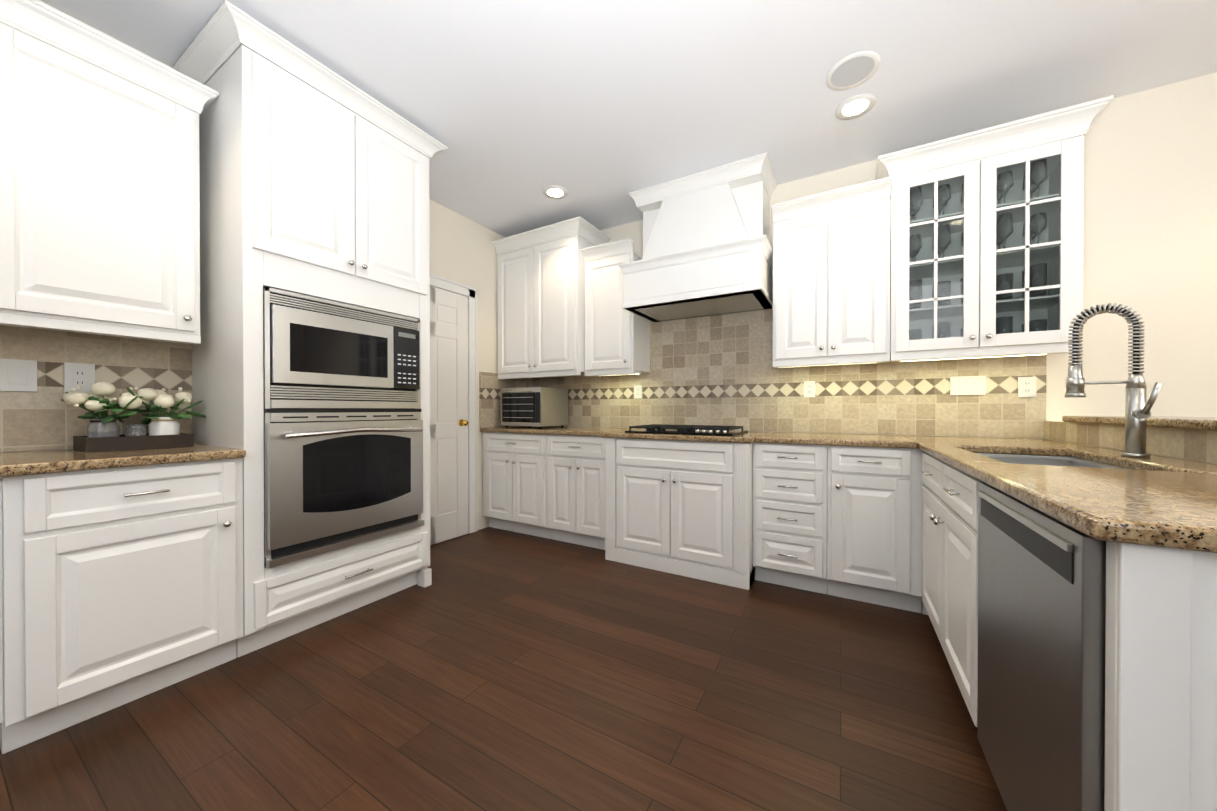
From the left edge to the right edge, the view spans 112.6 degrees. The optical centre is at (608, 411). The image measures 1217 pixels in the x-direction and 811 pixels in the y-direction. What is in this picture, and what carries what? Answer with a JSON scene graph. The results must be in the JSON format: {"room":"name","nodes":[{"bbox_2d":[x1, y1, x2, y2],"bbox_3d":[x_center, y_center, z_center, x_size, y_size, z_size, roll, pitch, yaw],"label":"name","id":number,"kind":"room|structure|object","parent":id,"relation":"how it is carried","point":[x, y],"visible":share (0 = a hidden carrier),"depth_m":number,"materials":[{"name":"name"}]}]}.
{"room":"kitchen","nodes":[
{"label":"kitchen","id":0,"kind":"room"},
{"bbox_2d":[0,0,524,529],"bbox_3d":[-2.443,-0.296,1.559,0.150,2.740,6.490,0,0,30],"label":"wall","id":1,"kind":"structure","parent":0,"point":[462,248],"depth_m":3.62,"materials":[{"name":"beige paint"}]},
{"bbox_2d":[0,0,218,343],"bbox_3d":[-2.080,-0.869,1.641,0.384,1.135,0.654,0,0,30],"label":"upper cabinet","id":2,"kind":"object","parent":1,"relation":"attached to","point":[99,202],"visible":1,"depth_m":1.54,"materials":[{"name":"white paint"}]},
{"bbox_2d":[0,325,527,451],"bbox_3d":[-1.652,-0.101,2.771,0.012,0.504,3.279,0,0,30],"label":"tile backsplash","id":3,"kind":"structure","parent":1,"relation":"attached to","point":[44,417],"depth_m":1.73,"materials":[{"name":"tile"}]},
{"bbox_2d":[0,358,36,391],"bbox_3d":[-2.319,-0.141,1.592,0.008,0.125,0.090,0,0,30],"label":"light switch","id":4,"kind":"object","parent":3,"relation":"attached to","point":[17,375],"visible":1,"depth_m":1.59,"materials":[{"name":"white plastic"}]},
{"bbox_2d":[64,362,94,391],"bbox_3d":[-2.244,-0.142,1.722,0.008,0.125,0.080,0,0,30],"label":"electrical outlet","id":5,"kind":"object","parent":3,"relation":"attached to","point":[79,374],"visible":0.94,"depth_m":1.72,"materials":[{"name":"white plastic"}]},
{"bbox_2d":[430,287,468,544],"bbox_3d":[-1.421,0.037,3.204,0.187,2.040,0.724,0,0,32],"label":"pantry door","id":6,"kind":"structure","parent":1,"relation":"in","point":[449,422],"depth_m":3.34,"materials":[{"name":"white paint"}]},
{"bbox_2d":[430,274,476,533],"bbox_3d":[-1.468,-0.007,3.231,0.174,2.145,0.930,0,0,30],"label":"door frame","id":7,"kind":"structure","parent":1,"relation":"attached to","point":[438,282],"depth_m":3.54,"materials":[{"name":"white paint"}]},
{"bbox_2d":[0,527,1006,810],"bbox_3d":[0.051,1.106,0.217,6.520,0.050,6.640,0,0,30],"label":"floor","id":8,"kind":"structure","parent":0,"point":[492,669],"depth_m":1.45,"materials":[{"name":"brown wood"}]},
{"bbox_2d":[0,458,242,753],"bbox_3d":[-1.937,0.634,1.613,0.670,0.879,0.576,0,0,30],"label":"base cabinet","id":9,"kind":"object","parent":8,"relation":"on","point":[120,586],"visible":1,"depth_m":1.41,"materials":[{"name":"white paint"}]},
{"bbox_2d":[0,444,245,476],"bbox_3d":[-1.945,0.176,1.602,0.648,0.035,0.598,0,0,30],"label":"countertop","id":10,"kind":"structure","parent":9,"relation":"on","point":[33,462],"depth_m":1.45,"materials":[{"name":"beige stone"}]},
{"bbox_2d":[61,382,205,451],"bbox_3d":[-2.030,0.017,1.758,0.236,0.279,0.400,0,0,30],"label":"decor","id":11,"kind":"object","parent":10,"relation":"on","point":[103,432],"visible":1,"depth_m":1.70,"materials":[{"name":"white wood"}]},
{"bbox_2d":[172,0,447,657],"bbox_3d":[-1.559,-0.285,2.245,0.691,2.710,1.050,0,0,30],"label":"tall cabinet","id":12,"kind":"object","parent":8,"relation":"on","point":[307,189],"visible":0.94,"depth_m":1.90,"materials":[{"name":"white paint"}]},
{"bbox_2d":[263,287,423,567],"bbox_3d":[-1.498,0.065,2.211,0.603,1.230,0.756,0,0,30],"label":"wall oven","id":13,"kind":"object","parent":12,"relation":"in","point":[343,444],"visible":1,"depth_m":2.01,"materials":[{"name":"silver metal"}]},
{"bbox_2d":[482,432,552,538],"bbox_3d":[-0.682,0.623,3.729,0.734,0.879,0.670,0,0,30],"label":"base cabinet","id":14,"kind":"object","parent":8,"relation":"on","point":[514,482],"visible":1,"depth_m":3.45,"materials":[{"name":"white paint"}]},
{"bbox_2d":[547,434,604,549],"bbox_3d":[-0.101,0.625,3.395,0.603,0.879,0.670,0,0,30],"label":"base cabinet","id":15,"kind":"object","parent":8,"relation":"on","point":[575,489],"visible":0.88,"depth_m":3.14,"materials":[{"name":"white paint"}]},
{"bbox_2d":[605,438,754,589],"bbox_3d":[0.575,0.627,2.960,0.998,0.879,0.750,0,0,30],"label":"base cabinet","id":16,"kind":"object","parent":8,"relation":"on","point":[682,508],"visible":0.98,"depth_m":2.63,"materials":[{"name":"white paint"}]},
{"bbox_2d":[480,426,1060,448],"bbox_3d":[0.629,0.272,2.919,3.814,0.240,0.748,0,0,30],"label":"countertop","id":17,"kind":"structure","parent":16,"relation":"on","point":[859,440],"depth_m":2.51,"materials":[{"name":"beige stone"}]},
{"bbox_2d":[501,387,567,427],"bbox_3d":[-0.702,-0.034,3.793,0.480,0.360,0.443,0,0,30],"label":"toaster oven","id":18,"kind":"object","parent":17,"relation":"on","point":[540,407],"visible":1,"depth_m":3.64,"materials":[{"name":"silver plastic"}]},
{"bbox_2d":[625,424,747,435],"bbox_3d":[0.570,0.129,2.948,0.760,0.044,0.500,0,0,30],"label":"gas cooktop","id":19,"kind":"object","parent":17,"relation":"in","point":[695,429],"visible":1,"depth_m":2.82,"materials":[{"name":"black glass"}]},
{"bbox_2d":[753,442,826,593],"bbox_3d":[1.204,0.629,2.645,0.403,0.879,0.668,0,0,30],"label":"base cabinet","id":20,"kind":"object","parent":8,"relation":"on","point":[789,515],"visible":1,"depth_m":2.39,"materials":[{"name":"white paint"}]},
{"bbox_2d":[827,445,923,612],"bbox_3d":[1.570,0.630,2.433,0.438,0.879,0.670,0,0,30],"label":"base cabinet","id":21,"kind":"object","parent":8,"relation":"on","point":[874,525],"visible":1,"depth_m":2.18,"materials":[{"name":"white paint"}]},
{"bbox_2d":[921,484,927,614],"bbox_3d":[2.048,0.631,2.191,0.626,0.879,0.614,0,0,30],"label":"base cabinet","id":22,"kind":"object","parent":8,"relation":"on","point":[923,610],"visible":0.02,"depth_m":2.14,"materials":[{"name":"white paint"}]},
{"bbox_2d":[921,452,1133,726],"bbox_3d":[1.609,0.635,1.486,0.680,0.879,1.021,0,0,30],"label":"base cabinet","id":23,"kind":"object","parent":8,"relation":"on","point":[950,547],"visible":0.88,"depth_m":1.46,"materials":[{"name":"white paint"}]},
{"bbox_2d":[916,438,1216,552],"bbox_3d":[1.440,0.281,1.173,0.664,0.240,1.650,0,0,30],"label":"countertop","id":24,"kind":"structure","parent":23,"relation":"on","point":[1160,501],"depth_m":0.89,"materials":[{"name":"beige stone"}]},
{"bbox_2d":[976,453,1132,469],"bbox_3d":[1.600,0.297,1.490,0.414,0.204,0.784,0,0,30],"label":"sink","id":25,"kind":"object","parent":24,"relation":"in","point":[1052,459],"depth_m":1.74,"materials":[{"name":"silver metal"}]},
{"bbox_2d":[1065,303,1162,457],"bbox_3d":[1.777,-0.116,1.437,0.206,0.548,0.115,0,0,30],"label":"kitchen faucet","id":26,"kind":"object","parent":24,"relation":"on","point":[1138,406],"visible":1,"depth_m":1.42,"materials":[{"name":"silver metal"}]},
{"bbox_2d":[977,481,1105,810],"bbox_3d":[1.194,0.640,0.786,0.610,0.875,0.594,0,0,30],"label":"dishwasher","id":27,"kind":"object","parent":8,"relation":"on","point":[1041,653],"visible":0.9,"depth_m":0.82,"materials":[{"name":"silver metal"}]},
{"bbox_2d":[1044,421,1216,463],"bbox_3d":[1.961,0.566,1.297,0.130,1.018,2.255,0,0,30],"label":"tile backsplash","id":28,"kind":"structure","parent":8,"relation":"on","point":[1199,445],"depth_m":1.49,"materials":[{"name":"beige tile"}]},
{"bbox_2d":[1062,416,1216,429],"bbox_3d":[1.946,0.042,1.093,0.355,0.031,2.020,0,0,30],"label":"ledge","id":29,"kind":"object","parent":28,"relation":"on","point":[1206,423],"visible":1,"depth_m":1.44,"materials":[{"name":"brown stone"}]},
{"bbox_2d":[1104,541,1216,810],"bbox_3d":[1.194,0.640,0.406,0.929,0.879,0.052,0,0,30],"label":"peninsula end panel","id":30,"kind":"object","parent":8,"relation":"on","point":[1161,686],"visible":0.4,"depth_m":0.60,"materials":[{"name":"white paint"}]},
{"bbox_2d":[41,0,1216,247],"bbox_3d":[0.051,-1.684,0.202,6.520,0.050,6.640,0,0,30],"label":"ceiling","id":31,"kind":"structure","parent":0,"point":[599,110],"depth_m":1.99,"materials":[{"name":"paint"}]},
{"bbox_2d":[543,185,567,198],"bbox_3d":[-0.406,-1.670,3.096,0.190,0.031,0.190,0,0,30],"label":"recessed light","id":32,"kind":"object","parent":31,"relation":"in","point":[555,192],"visible":1,"depth_m":3.08,"materials":[{"name":"white paint"}]},
{"bbox_2d":[826,51,879,90],"bbox_3d":[1.195,-1.665,1.990,0.230,0.006,0.230,0,0,30],"label":"ceiling speaker","id":33,"kind":"object","parent":31,"relation":"attached to","point":[853,70],"visible":1,"depth_m":1.98,"materials":[{"name":"white paint"}]},
{"bbox_2d":[835,93,875,119],"bbox_3d":[1.352,-1.666,2.223,0.190,0.031,0.190,0,0,30],"label":"recessed light","id":34,"kind":"object","parent":31,"relation":"in","point":[855,106],"visible":1,"depth_m":2.21,"materials":[{"name":"white paint"}]},
{"bbox_2d":[564,72,1216,438],"bbox_3d":[1.595,-0.303,2.892,6.520,2.740,0.150,0,0,30],"label":"wall","id":35,"kind":"structure","parent":0,"point":[1150,215],"depth_m":2.11,"materials":[{"name":"beige paint"}]},
{"bbox_2d":[492,216,610,379],"bbox_3d":[-0.531,-0.940,3.734,0.984,1.275,0.500,0,0,30],"label":"upper cabinet","id":36,"kind":"object","parent":35,"relation":"attached to","point":[541,310],"visible":0.98,"depth_m":3.53,"materials":[{"name":"white paint"}]},
{"bbox_2d":[580,238,649,375],"bbox_3d":[0.062,-0.829,3.451,0.462,1.055,0.400,0,0,30],"label":"upper cabinet","id":37,"kind":"object","parent":35,"relation":"attached to","point":[617,338],"visible":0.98,"depth_m":3.32,"materials":[{"name":"white paint"}]},
{"bbox_2d":[618,152,776,321],"bbox_3d":[0.662,-1.216,2.991,1.030,0.912,0.595,0,0,30],"label":"wood range hood","id":38,"kind":"object","parent":35,"relation":"attached to","point":[707,250],"visible":0.92,"depth_m":2.82,"materials":[{"name":"white paint"}]},
{"bbox_2d":[528,308,1045,438],"bbox_3d":[0.818,-0.368,3.245,3.819,1.034,0.012,0,0,30],"label":"tile backsplash","id":39,"kind":"structure","parent":35,"relation":"attached to","point":[718,370],"depth_m":2.99,"materials":[{"name":"tile"}]},
{"bbox_2d":[634,385,641,398],"bbox_3d":[0.258,-0.172,3.556,0.075,0.115,0.008,0,0,30],"label":"electrical outlet","id":40,"kind":"object","parent":39,"relation":"attached to","point":[637,391],"visible":1,"depth_m":3.55,"materials":[{"name":"white plastic"}]},
{"bbox_2d":[804,381,814,396],"bbox_3d":[1.428,-0.158,2.883,0.075,0.115,0.008,0,0,30],"label":"electrical outlet","id":41,"kind":"object","parent":39,"relation":"attached to","point":[809,388],"visible":1,"depth_m":2.88,"materials":[{"name":"white plastic"}]},
{"bbox_2d":[950,376,985,394],"bbox_3d":[2.174,-0.156,2.454,0.165,0.115,0.008,0,0,30],"label":"light switch","id":42,"kind":"object","parent":39,"relation":"attached to","point":[967,385],"visible":1,"depth_m":2.45,"materials":[{"name":"white plastic"}]},
{"bbox_2d":[1018,377,1035,396],"bbox_3d":[2.399,-0.140,2.324,0.075,0.115,0.008,0,0,30],"label":"electrical outlet","id":43,"kind":"object","parent":39,"relation":"attached to","point":[1026,386],"visible":1,"depth_m":2.32,"materials":[{"name":"white plastic"}]},
{"bbox_2d":[771,177,891,367],"bbox_3d":[1.440,-0.822,2.658,0.647,1.050,0.400,0,0,30],"label":"upper cabinet","id":44,"kind":"object","parent":35,"relation":"attached to","point":[831,287],"visible":1,"depth_m":2.51,"materials":[{"name":"white paint"}]},
{"bbox_2d":[875,95,1113,361],"bbox_3d":[2.053,-0.883,2.293,0.913,1.175,0.420,0,0,30],"label":"upper cabinet","id":45,"kind":"object","parent":35,"relation":"attached to","point":[978,261],"visible":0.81,"depth_m":2.17,"materials":[{"name":"white paint"}]},
{"bbox_2d":[898,354,1045,361],"bbox_3d":[2.047,-0.316,2.303,0.650,0.024,0.080,0,0,30],"label":"under-cabinet light","id":46,"kind":"object","parent":45,"relation":"attached to","point":[977,357],"visible":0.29,"depth_m":2.29,"materials":[{"name":"white paint"}]},
{"bbox_2d":[909,159,1047,339],"bbox_3d":[2.062,-0.836,2.309,0.594,0.971,0.158,0,0,30],"label":"glass","id":47,"kind":"object","parent":45,"relation":"in","point":[944,240],"depth_m":2.21,"materials":[{"name":"clear glass"}]}
]}

